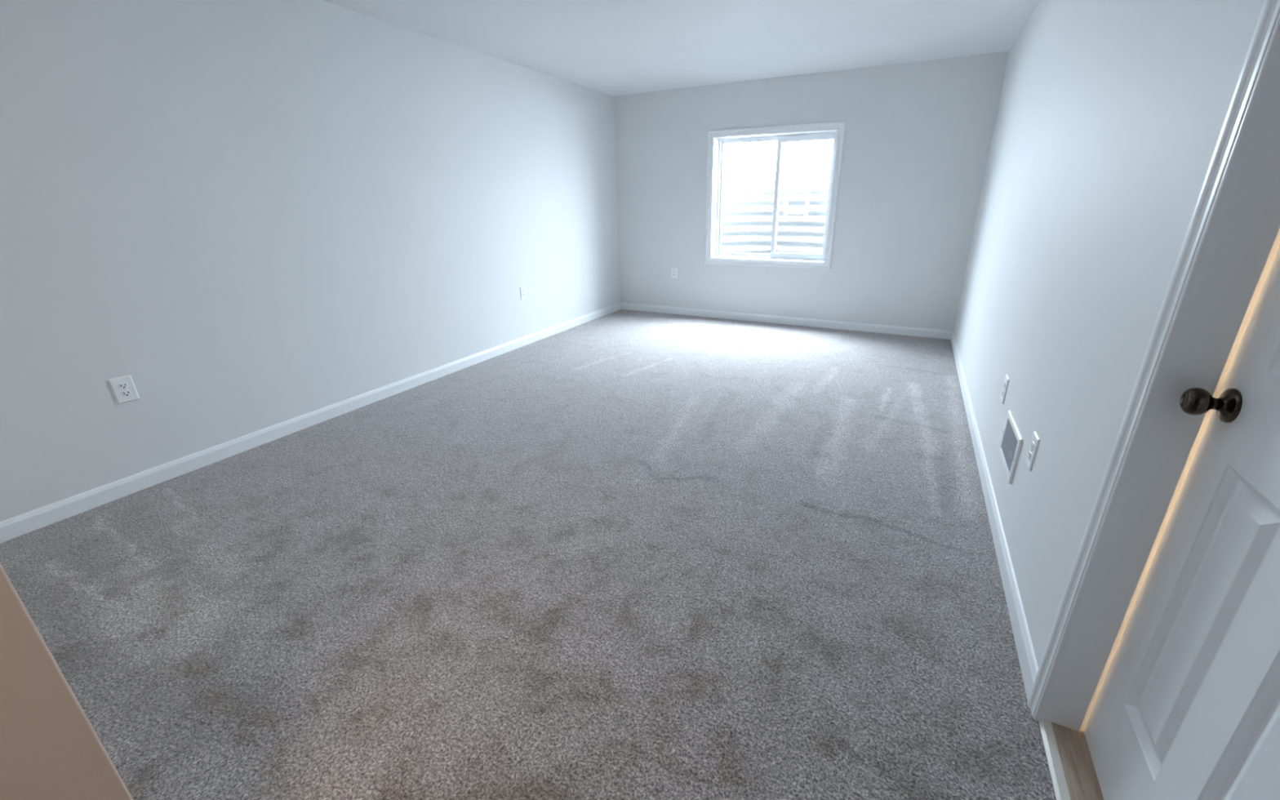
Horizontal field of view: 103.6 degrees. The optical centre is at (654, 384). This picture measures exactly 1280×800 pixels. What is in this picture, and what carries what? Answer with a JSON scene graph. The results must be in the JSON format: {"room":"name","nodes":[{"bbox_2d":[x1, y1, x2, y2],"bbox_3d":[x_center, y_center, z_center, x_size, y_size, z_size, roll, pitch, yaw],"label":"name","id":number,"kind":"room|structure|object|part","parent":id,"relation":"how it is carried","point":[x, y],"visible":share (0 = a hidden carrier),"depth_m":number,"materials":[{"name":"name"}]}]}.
{"room":"empty bedroom","nodes":[
{"label":"empty bedroom","id":0,"kind":"room"},
{"bbox_2d":[0,563,133,799],"bbox_3d":[-1.915,-0.219,0.973,2.250,2.440,0.132,9,22,25],"label":"wall","id":1,"kind":"structure","parent":0,"point":[50,749],"depth_m":0.73,"materials":[{"name":"beige paint"}]},
{"bbox_2d":[0,0,620,521],"bbox_3d":[-2.167,-0.914,3.019,0.120,2.540,7.761,9,22,25],"label":"wall","id":2,"kind":"structure","parent":0,"point":[258,215],"depth_m":2.76,"materials":[{"name":"paint"}]},
{"bbox_2d":[108,374,139,404],"bbox_3d":[-2.532,0.023,2.406,0.009,0.124,0.079,9,22,25],"label":"wall outlet","id":3,"kind":"object","parent":2,"relation":"attached to","point":[123,388],"visible":1,"depth_m":2.40,"materials":[{"name":"white plastic"}]},
{"bbox_2d":[118,382,128,389],"bbox_3d":[-2.530,0.005,2.398,0.003,0.028,0.034,9,22,25],"label":"receptacle","id":4,"kind":"object","parent":3,"relation":"attached to","point":[121,385],"depth_m":2.40,"materials":[{"name":"grey plastic"}]},
{"bbox_2d":[121,390,131,396],"bbox_3d":[-2.529,0.042,2.412,0.003,0.028,0.034,9,22,25],"label":"receptacle","id":5,"kind":"object","parent":3,"relation":"attached to","point":[124,393],"depth_m":2.41,"materials":[{"name":"grey plastic"}]},
{"bbox_2d":[0,302,621,543],"bbox_3d":[-1.650,-0.161,4.220,0.014,0.086,5.518,9,22,25],"label":"baseboard","id":6,"kind":"structure","parent":2,"relation":"attached to","point":[11,528],"depth_m":2.85,"materials":[{"name":"paint"}]},
{"bbox_2d":[520,285,526,299],"bbox_3d":[-1.253,-0.885,4.826,0.009,0.124,0.079,9,22,25],"label":"wall outlet","id":7,"kind":"object","parent":2,"relation":"attached to","point":[522,289],"visible":1,"depth_m":4.82,"materials":[{"name":"white plastic"}]},
{"bbox_2d":[0,309,1056,799],"bbox_3d":[-0.357,0.518,2.598,3.887,0.100,7.521,9,22,25],"label":"floor","id":8,"kind":"structure","parent":0,"point":[621,554],"depth_m":1.81,"materials":[{"name":"carpet"}]},
{"bbox_2d":[322,0,1039,96],"bbox_3d":[-0.441,-1.875,1.748,4.007,0.100,7.761,9,22,25],"label":"ceiling","id":9,"kind":"structure","parent":0,"point":[612,47],"depth_m":3.58,"materials":[{"name":"paint"}]},
{"bbox_2d":[613,51,1008,332],"bbox_3d":[1.291,-1.851,5.452,3.767,2.540,0.220,9,22,25],"label":"wall","id":10,"kind":"structure","parent":0,"point":[917,136],"depth_m":5.02,"materials":[{"name":"paint"}]},
{"bbox_2d":[671,267,677,278],"bbox_3d":[0.244,-1.343,6.059,0.079,0.124,0.009,9,22,25],"label":"wall outlet","id":11,"kind":"object","parent":10,"relation":"attached to","point":[673,270],"visible":1,"depth_m":6.06,"materials":[{"name":"white plastic"}]},
{"bbox_2d":[710,128,838,262],"bbox_3d":[1.258,-1.993,5.412,1.276,1.267,0.219,9,22,25],"label":"window","id":12,"kind":"structure","parent":10,"relation":"in","point":[718,142],"depth_m":5.46,"materials":[{"name":"paint"}]},
{"bbox_3d":[1.054,-2.058,5.599,0.675,1.214,0.034,9,22,25],"label":"sash","id":13,"kind":"part","parent":12,"relation":"part of","materials":[{"name":"white plastic"}]},
{"bbox_3d":[1.564,-1.961,5.321,0.594,1.216,0.034,9,22,25],"label":"sash","id":14,"kind":"part","parent":12,"relation":"part of","materials":[{"name":"white plastic"}]},
{"bbox_2d":[704,120,845,269],"bbox_3d":[1.207,-1.957,5.316,1.393,1.384,0.017,9,22,25],"label":"trim","id":15,"kind":"structure","parent":10,"relation":"attached to","point":[841,126],"depth_m":5.24,"materials":[{"name":"paint"}]},
{"bbox_2d":[720,169,830,253],"bbox_3d":[1.488,-1.846,5.952,1.520,1.263,0.761,9,22,25],"label":"window well","id":16,"kind":"object","parent":10,"relation":"attached to","point":[748,198],"visible":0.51,"depth_m":6.16,"materials":[{"name":"metal"}]},
{"bbox_2d":[783,161,812,222],"bbox_3d":[1.699,-2.276,5.960,0.278,0.660,0.026,9,22,25],"label":"ladder","id":17,"kind":"object","parent":16,"relation":"attached to","point":[788,171],"visible":1,"depth_m":5.94,"materials":[{"name":"white metal"}]},
{"bbox_3d":[1.589,-2.294,6.011,0.034,0.660,0.024,9,22,25],"label":"rail","id":18,"kind":"part","parent":17,"relation":"part of","materials":[{"name":"white metal"}]},
{"bbox_3d":[1.808,-2.259,5.908,0.034,0.660,0.024,9,22,25],"label":"rail","id":19,"kind":"part","parent":17,"relation":"part of","materials":[{"name":"white metal"}]},
{"bbox_2d":[621,302,951,339],"bbox_3d":[1.252,-0.756,5.743,3.739,0.086,0.014,9,22,25],"label":"baseboard","id":20,"kind":"structure","parent":10,"relation":"attached to","point":[886,329],"depth_m":5.58,"materials":[{"name":"paint"}]},
{"bbox_2d":[1038,720,1103,799],"bbox_3d":[0.930,1.018,1.030,0.118,0.012,0.725,9,22,25],"label":"floor","id":21,"kind":"structure","parent":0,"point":[1073,776],"depth_m":1.24,"materials":[{"name":"brown wood"}]},
{"bbox_2d":[953,0,1264,667],"bbox_3d":[1.317,-0.357,1.387,0.120,2.540,7.761,9,22,25],"label":"wall","id":22,"kind":"structure","parent":0,"point":[1111,114],"depth_m":1.56,"materials":[{"name":"paint"}]},
{"bbox_2d":[950,331,1038,699],"bbox_3d":[1.994,0.178,3.175,0.014,0.086,4.254,9,22,25],"label":"baseboard","id":23,"kind":"structure","parent":22,"relation":"attached to","point":[1025,651],"depth_m":1.90,"materials":[{"name":"paint"}]},
{"bbox_2d":[1000,374,1009,404],"bbox_3d":[1.635,0.021,2.348,0.009,0.124,0.079,9,22,25],"label":"wall outlet","id":24,"kind":"object","parent":22,"relation":"attached to","point":[1006,380],"visible":1,"depth_m":2.33,"materials":[{"name":"white plastic"}]},
{"bbox_2d":[998,409,1023,484],"bbox_3d":[1.469,0.250,2.087,0.020,0.196,0.316,9,22,25],"label":"air vent","id":25,"kind":"object","parent":22,"relation":"in","point":[1011,440],"visible":1,"depth_m":2.06,"materials":[{"name":"white metal"}]},
{"bbox_3d":[1.423,0.280,2.007,0.013,0.024,0.004,9,22,25],"label":"damper lever","id":26,"kind":"part","parent":25,"relation":"part of","materials":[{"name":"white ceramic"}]},
{"bbox_2d":[1026,431,1039,471],"bbox_3d":[1.330,0.233,1.770,0.009,0.124,0.079,9,22,25],"label":"wall outlet","id":27,"kind":"object","parent":22,"relation":"attached to","point":[1035,441],"visible":1,"depth_m":1.75,"materials":[{"name":"white plastic"}]},
{"bbox_2d":[1027,450,1031,460],"bbox_3d":[1.328,0.250,1.778,0.003,0.028,0.034,9,22,25],"label":"receptacle","id":28,"kind":"object","parent":27,"relation":"attached to","point":[1029,454],"depth_m":1.77,"materials":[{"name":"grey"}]},
{"bbox_2d":[1031,440,1034,450],"bbox_3d":[1.327,0.214,1.765,0.003,0.028,0.034,9,22,25],"label":"receptacle","id":29,"kind":"object","parent":27,"relation":"attached to","point":[1032,442],"depth_m":1.76,"materials":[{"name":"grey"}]},
{"bbox_2d":[1026,0,1279,720],"bbox_3d":[0.853,0.027,0.691,0.017,2.109,0.827,9,22,25],"label":"trim","id":30,"kind":"structure","parent":22,"relation":"attached to","point":[1265,39],"depth_m":0.99,"materials":[{"name":"paint"}]},
{"bbox_2d":[1038,40,1279,731],"bbox_3d":[0.925,0.054,0.672,0.139,2.070,0.764,9,22,25],"label":"door frame","id":31,"kind":"structure","parent":22,"relation":"attached to","point":[1243,243],"depth_m":1.02,"materials":[{"name":"paint"}]},
{"bbox_2d":[1083,244,1279,799],"bbox_3d":[0.934,0.061,0.675,0.101,2.022,0.708,9,22,25],"label":"door","id":32,"kind":"structure","parent":22,"relation":"in","point":[1186,706],"depth_m":0.92,"materials":[{"name":"paint"}]}
]}

